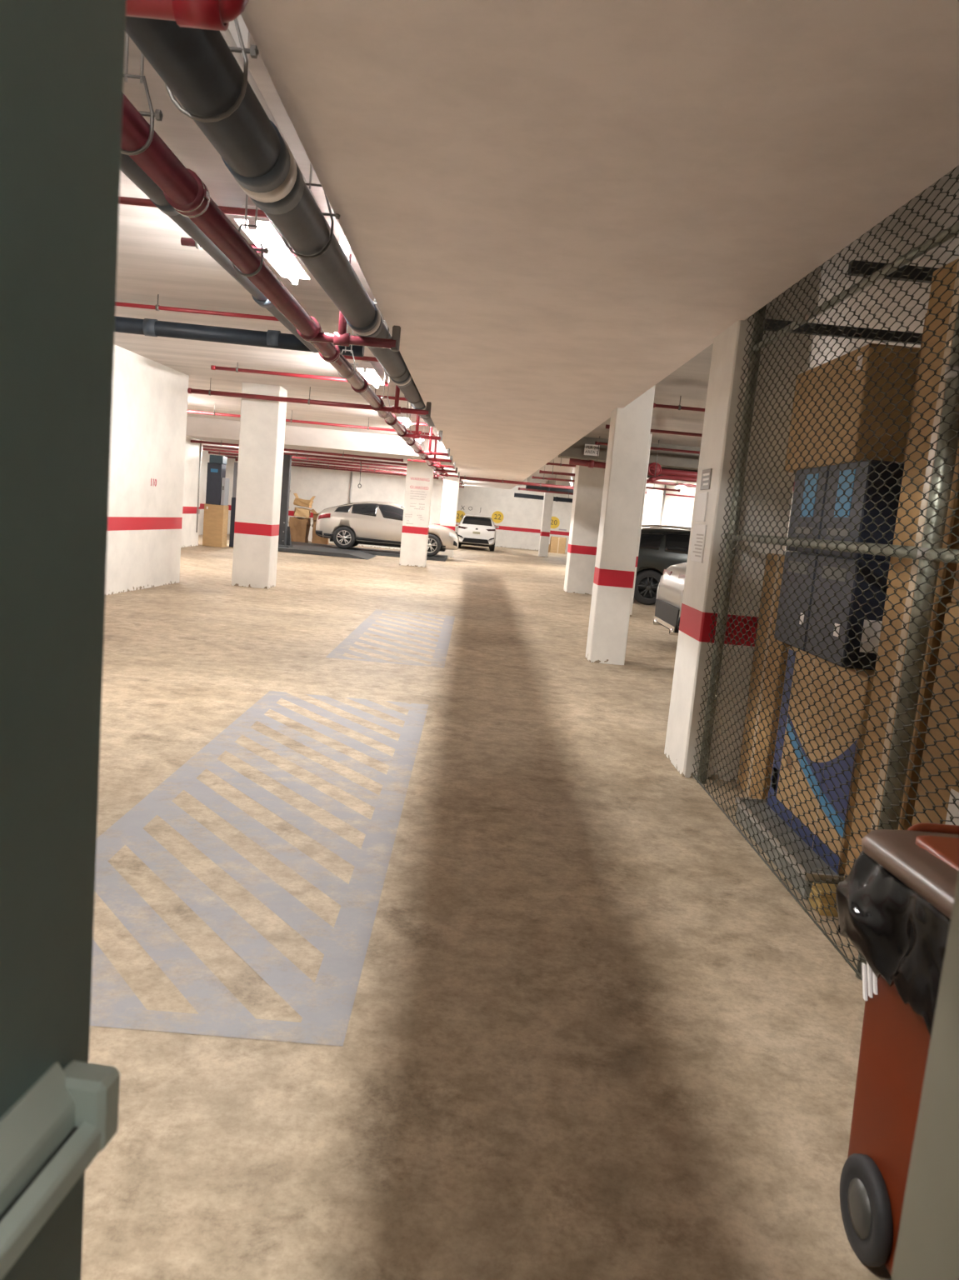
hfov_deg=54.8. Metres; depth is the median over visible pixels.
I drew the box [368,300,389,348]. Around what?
hanger
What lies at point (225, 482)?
cardboard box
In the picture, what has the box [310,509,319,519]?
cardboard box
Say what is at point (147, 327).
drain pipe
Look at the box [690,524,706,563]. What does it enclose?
notice
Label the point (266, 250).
hanger
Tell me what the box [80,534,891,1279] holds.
floor
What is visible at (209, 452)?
pipe
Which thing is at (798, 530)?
print
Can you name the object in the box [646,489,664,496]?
ceiling lamp
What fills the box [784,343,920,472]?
cardboard box
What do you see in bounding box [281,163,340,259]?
hanger
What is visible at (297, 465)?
pipe
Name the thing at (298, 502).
cardboard box
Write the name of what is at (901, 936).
garbage bag
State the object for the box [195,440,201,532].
conduit
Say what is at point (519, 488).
pipe
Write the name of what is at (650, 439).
pillar
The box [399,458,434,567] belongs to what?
pillar
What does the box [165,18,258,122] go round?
hanger
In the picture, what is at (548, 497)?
pillar
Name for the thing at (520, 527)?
wall
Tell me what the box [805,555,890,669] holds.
cardboard box
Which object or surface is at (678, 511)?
wall
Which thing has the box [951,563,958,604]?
cardboard box
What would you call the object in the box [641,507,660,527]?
wall panel
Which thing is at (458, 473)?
branch
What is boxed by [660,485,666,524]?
conduit
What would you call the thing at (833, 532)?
print
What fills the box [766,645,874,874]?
cardboard box
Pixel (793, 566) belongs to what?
print
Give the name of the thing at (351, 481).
conduit
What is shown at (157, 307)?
pipe
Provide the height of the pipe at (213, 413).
0.268 m
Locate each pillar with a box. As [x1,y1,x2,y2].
[231,382,287,589]
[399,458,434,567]
[437,472,459,557]
[538,481,554,557]
[563,461,605,594]
[585,385,655,664]
[630,434,651,616]
[664,266,822,781]
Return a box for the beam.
[558,436,795,478]
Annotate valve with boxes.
[647,462,661,476]
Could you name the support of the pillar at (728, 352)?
on the floor at (592, 1033)
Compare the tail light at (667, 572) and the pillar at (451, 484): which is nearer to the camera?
the tail light at (667, 572)
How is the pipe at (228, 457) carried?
hanging from the ceiling at (556, 207)
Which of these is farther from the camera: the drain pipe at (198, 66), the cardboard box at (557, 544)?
the cardboard box at (557, 544)
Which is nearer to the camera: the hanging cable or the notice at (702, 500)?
the notice at (702, 500)
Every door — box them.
[0,0,126,1279]
[890,871,958,1279]
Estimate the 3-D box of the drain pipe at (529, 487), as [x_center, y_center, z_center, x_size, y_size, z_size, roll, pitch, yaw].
[3.179,-5.860,34.738,2.851,0.653,0.212,5,8,-1]
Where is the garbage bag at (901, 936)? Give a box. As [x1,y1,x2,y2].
[835,850,950,1036]
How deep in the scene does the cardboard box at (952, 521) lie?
3.71 m
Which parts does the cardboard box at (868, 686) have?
white panel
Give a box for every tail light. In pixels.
[318,513,330,519]
[662,569,672,575]
[678,574,685,578]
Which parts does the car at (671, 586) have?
bumper trim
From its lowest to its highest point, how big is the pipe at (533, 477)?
0.443 m
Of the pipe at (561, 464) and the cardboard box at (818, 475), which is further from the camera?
the pipe at (561, 464)
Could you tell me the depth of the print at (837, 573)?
4.70 m
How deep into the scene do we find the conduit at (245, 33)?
3.83 m
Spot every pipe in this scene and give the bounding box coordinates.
[115,294,278,320]
[115,315,364,357]
[119,196,268,218]
[120,94,444,479]
[120,148,318,352]
[125,0,248,30]
[125,15,434,426]
[187,381,405,413]
[187,405,421,434]
[190,440,403,461]
[202,445,407,465]
[202,448,406,468]
[208,450,434,474]
[210,362,388,385]
[225,455,436,477]
[235,459,438,479]
[459,475,574,489]
[514,492,572,502]
[518,478,573,494]
[525,480,574,493]
[531,468,680,491]
[539,460,695,487]
[545,458,576,467]
[569,435,794,484]
[595,441,699,454]
[605,424,702,436]
[645,491,694,497]
[646,440,794,490]
[653,395,704,411]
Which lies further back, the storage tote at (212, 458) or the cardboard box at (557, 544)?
the cardboard box at (557, 544)
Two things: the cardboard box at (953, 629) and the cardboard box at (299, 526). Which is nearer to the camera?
the cardboard box at (953, 629)
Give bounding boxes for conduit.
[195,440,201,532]
[220,15,439,443]
[222,14,441,445]
[349,470,352,503]
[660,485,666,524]
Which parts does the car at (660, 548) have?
sill trim, roof rail, roof rail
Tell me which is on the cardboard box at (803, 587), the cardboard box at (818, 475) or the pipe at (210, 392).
the cardboard box at (818, 475)
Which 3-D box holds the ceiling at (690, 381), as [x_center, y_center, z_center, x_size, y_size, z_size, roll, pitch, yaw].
[7.365,-4.586,24.378,11.400,0.350,52.500,5,8,-1]
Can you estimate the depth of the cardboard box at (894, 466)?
4.46 m
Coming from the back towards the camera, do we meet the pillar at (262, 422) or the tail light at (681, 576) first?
the pillar at (262, 422)
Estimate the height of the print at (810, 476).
0.236 m
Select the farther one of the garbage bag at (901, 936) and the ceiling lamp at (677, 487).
the ceiling lamp at (677, 487)
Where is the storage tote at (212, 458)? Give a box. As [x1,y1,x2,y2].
[209,455,227,464]
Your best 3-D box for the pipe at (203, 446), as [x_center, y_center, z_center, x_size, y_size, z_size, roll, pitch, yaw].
[-5.399,-5.606,27.883,7.760,0.153,0.090,5,8,-1]
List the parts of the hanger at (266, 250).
rod, rod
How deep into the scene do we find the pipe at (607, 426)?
15.07 m
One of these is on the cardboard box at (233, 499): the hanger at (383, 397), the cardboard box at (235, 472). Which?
the cardboard box at (235, 472)
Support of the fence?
on the floor at (592, 1033)
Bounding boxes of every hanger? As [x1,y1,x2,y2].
[120,32,163,154]
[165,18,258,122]
[231,194,269,276]
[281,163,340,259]
[337,323,359,379]
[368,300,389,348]
[377,370,390,418]
[383,366,407,378]
[401,401,413,441]
[418,422,426,456]
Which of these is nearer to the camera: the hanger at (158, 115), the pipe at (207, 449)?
the hanger at (158, 115)
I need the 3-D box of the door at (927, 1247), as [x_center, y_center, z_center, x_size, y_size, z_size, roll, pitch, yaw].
[0.522,0.454,0.553,0.045,2.330,0.872,5,8,-3]
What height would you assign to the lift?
2.960 m
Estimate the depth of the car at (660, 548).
20.45 m
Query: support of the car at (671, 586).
on the floor at (592, 1033)
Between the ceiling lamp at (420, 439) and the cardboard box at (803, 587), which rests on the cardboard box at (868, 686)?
the cardboard box at (803, 587)
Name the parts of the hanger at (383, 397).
rod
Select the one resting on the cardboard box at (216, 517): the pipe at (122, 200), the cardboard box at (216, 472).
the cardboard box at (216, 472)
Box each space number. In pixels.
[455,510,465,522]
[491,510,503,523]
[550,516,559,528]
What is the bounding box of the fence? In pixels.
[691,166,958,984]
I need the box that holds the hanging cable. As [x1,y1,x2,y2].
[357,461,361,488]
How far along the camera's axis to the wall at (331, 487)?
36.32 m
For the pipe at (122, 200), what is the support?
hanging from the ceiling at (152, 260)
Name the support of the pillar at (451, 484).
on the floor at (592, 1033)
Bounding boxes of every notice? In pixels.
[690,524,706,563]
[694,492,708,521]
[700,468,712,489]
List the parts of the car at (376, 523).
bumper trim, sill trim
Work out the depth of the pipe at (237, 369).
13.67 m
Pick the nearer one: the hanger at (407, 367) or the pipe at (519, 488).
the hanger at (407, 367)
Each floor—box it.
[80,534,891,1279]
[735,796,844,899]
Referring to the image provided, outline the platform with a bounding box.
[291,541,447,561]
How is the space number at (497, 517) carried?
attached to the wall at (520, 527)
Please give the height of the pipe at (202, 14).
0.376 m
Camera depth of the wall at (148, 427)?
14.44 m
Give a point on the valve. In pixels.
(651, 472)
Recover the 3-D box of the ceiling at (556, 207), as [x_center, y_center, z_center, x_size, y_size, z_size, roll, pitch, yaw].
[-4.106,-5.417,24.229,11.600,0.720,52.500,5,8,-1]
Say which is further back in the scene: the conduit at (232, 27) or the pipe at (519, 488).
the pipe at (519, 488)
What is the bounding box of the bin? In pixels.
[840,822,958,1276]
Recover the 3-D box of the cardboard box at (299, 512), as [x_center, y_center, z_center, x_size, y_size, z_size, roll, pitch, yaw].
[-6.472,-4.654,33.763,0.645,0.382,0.560,3,8,-13]
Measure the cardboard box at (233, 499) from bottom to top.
1.500 m
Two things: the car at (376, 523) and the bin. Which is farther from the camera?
the car at (376, 523)
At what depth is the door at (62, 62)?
0.88 m
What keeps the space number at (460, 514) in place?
attached to the wall at (520, 527)
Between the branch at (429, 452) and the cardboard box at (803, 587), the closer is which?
the cardboard box at (803, 587)
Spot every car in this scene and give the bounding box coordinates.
[315,501,459,556]
[455,514,499,551]
[633,525,690,604]
[653,562,686,635]
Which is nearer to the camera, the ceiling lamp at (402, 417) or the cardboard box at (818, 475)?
the cardboard box at (818, 475)
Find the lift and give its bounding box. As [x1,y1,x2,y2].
[277,455,376,559]
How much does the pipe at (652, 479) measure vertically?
0.987 m
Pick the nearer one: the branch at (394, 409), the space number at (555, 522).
the branch at (394, 409)
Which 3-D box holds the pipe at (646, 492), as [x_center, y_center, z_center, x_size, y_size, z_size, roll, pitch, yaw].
[6.686,-5.638,35.546,4.200,0.059,0.059,5,8,-1]
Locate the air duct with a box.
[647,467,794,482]
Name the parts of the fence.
post, rail, rail, post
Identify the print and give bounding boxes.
[210,468,218,472]
[692,534,703,557]
[702,472,709,485]
[788,560,808,574]
[794,526,813,534]
[800,473,819,516]
[821,565,847,581]
[826,528,849,536]
[833,469,855,517]
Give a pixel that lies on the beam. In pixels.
(665, 458)
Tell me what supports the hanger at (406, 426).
hanging from the ceiling at (152, 260)
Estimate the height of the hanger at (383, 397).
0.749 m
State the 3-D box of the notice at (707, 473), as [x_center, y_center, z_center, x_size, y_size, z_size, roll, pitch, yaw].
[1.568,-1.111,6.409,0.012,0.140,0.250,5,8,-1]
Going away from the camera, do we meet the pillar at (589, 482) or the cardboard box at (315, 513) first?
the pillar at (589, 482)
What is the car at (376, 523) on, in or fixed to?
on the platform
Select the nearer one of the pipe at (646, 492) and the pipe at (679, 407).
the pipe at (679, 407)
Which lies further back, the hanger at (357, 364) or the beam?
the beam
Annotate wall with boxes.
[105,345,189,595]
[180,435,203,547]
[198,450,224,534]
[224,455,444,549]
[455,485,573,553]
[644,483,792,553]
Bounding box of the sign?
[584,444,599,455]
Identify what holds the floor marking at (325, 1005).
on the floor at (592, 1033)
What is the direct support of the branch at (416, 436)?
attached to the pipe at (182, 188)
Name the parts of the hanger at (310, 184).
rod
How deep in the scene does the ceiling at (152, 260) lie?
9.13 m
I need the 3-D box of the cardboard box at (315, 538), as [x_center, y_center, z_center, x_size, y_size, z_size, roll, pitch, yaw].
[-5.786,-3.940,33.870,0.693,0.986,0.639,4,8,-5]
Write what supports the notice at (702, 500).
attached to the pillar at (728, 352)
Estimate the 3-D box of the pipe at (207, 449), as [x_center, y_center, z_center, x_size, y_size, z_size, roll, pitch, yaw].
[-5.405,-5.844,29.667,7.760,0.163,0.090,5,8,-1]
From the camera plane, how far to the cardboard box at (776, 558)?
5.89 m
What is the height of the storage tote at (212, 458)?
0.228 m
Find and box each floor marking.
[90,690,428,1046]
[325,609,454,667]
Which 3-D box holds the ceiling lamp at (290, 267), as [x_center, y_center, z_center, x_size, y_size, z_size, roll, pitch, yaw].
[-1.485,-2.878,6.770,0.230,0.195,1.500,5,8,-1]
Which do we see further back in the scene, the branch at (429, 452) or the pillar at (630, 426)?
the branch at (429, 452)
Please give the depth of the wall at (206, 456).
33.77 m
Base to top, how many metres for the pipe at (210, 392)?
0.298 m
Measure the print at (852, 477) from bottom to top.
0.236 m
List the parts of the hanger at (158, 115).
rod, rod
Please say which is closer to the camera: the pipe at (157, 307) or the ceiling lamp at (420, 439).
the pipe at (157, 307)
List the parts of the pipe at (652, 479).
hanger rod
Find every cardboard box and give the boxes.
[202,504,228,547]
[205,462,225,504]
[220,477,229,505]
[229,497,235,546]
[232,462,238,497]
[288,516,310,542]
[293,493,315,508]
[293,506,310,518]
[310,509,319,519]
[311,520,329,544]
[549,535,566,554]
[736,553,789,799]
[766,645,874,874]
[774,550,827,651]
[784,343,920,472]
[785,465,829,554]
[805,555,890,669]
[818,460,904,561]
[844,587,952,879]
[886,256,958,596]
[904,313,927,460]
[911,603,958,825]
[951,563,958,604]
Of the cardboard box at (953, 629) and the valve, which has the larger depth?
the valve
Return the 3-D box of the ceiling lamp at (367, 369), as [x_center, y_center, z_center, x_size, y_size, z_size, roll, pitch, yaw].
[-1.504,-3.712,12.914,0.230,0.195,1.500,5,8,-1]
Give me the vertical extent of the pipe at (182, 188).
0.168 m
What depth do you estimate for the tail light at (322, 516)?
30.94 m
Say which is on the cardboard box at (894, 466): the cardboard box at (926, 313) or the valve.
the cardboard box at (926, 313)
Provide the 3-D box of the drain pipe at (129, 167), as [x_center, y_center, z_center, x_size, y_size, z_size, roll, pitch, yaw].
[-1.688,-2.383,4.742,0.168,0.193,9.951,5,8,-1]
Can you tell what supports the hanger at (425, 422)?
hanging from the ceiling at (152, 260)
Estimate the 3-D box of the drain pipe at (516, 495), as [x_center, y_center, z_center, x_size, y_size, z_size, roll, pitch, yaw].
[5.059,-6.849,43.995,6.802,0.840,0.232,5,8,-1]
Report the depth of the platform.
31.49 m
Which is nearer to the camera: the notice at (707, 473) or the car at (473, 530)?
the notice at (707, 473)
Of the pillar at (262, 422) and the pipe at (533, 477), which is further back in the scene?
the pipe at (533, 477)
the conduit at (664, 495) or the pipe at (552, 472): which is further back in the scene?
the conduit at (664, 495)
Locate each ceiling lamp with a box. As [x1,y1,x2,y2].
[234,205,309,285]
[356,360,384,388]
[396,412,413,427]
[415,434,424,443]
[646,489,664,496]
[674,483,688,488]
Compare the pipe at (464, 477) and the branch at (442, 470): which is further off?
the pipe at (464, 477)
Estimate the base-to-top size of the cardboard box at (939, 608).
1.502 m
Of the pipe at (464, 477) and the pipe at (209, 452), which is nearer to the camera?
the pipe at (209, 452)
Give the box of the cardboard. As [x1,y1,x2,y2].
[808,882,838,916]
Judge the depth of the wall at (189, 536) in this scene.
26.21 m
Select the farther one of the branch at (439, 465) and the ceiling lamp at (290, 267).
the branch at (439, 465)
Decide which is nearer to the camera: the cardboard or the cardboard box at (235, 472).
the cardboard
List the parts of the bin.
lid, handle, lid panel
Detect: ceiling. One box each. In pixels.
[114,31,439,436]
[185,0,958,489]
[517,165,958,496]
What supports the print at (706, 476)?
attached to the notice at (707, 473)
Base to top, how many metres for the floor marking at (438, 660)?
0.001 m
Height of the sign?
0.220 m
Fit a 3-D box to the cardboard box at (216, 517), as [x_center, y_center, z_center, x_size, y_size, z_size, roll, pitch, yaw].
[-7.909,-3.430,27.740,0.580,1.240,0.552,5,8,-1]
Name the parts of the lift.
post, plate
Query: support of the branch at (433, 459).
attached to the pipe at (182, 188)
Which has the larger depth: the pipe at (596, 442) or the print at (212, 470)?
the print at (212, 470)
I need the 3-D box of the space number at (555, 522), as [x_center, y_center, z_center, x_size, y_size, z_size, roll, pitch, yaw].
[4.057,-6.416,50.600,0.660,0.660,0.016,5,8,-1]
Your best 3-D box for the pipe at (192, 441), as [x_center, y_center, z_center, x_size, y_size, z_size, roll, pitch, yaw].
[-5.691,-5.355,25.796,7.160,0.143,0.090,5,8,-1]
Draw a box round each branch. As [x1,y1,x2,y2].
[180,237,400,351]
[343,355,431,417]
[375,387,443,441]
[396,417,449,457]
[407,459,455,469]
[422,432,453,463]
[433,470,459,478]
[436,467,457,473]
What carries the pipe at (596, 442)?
hanging from the ceiling at (690, 381)

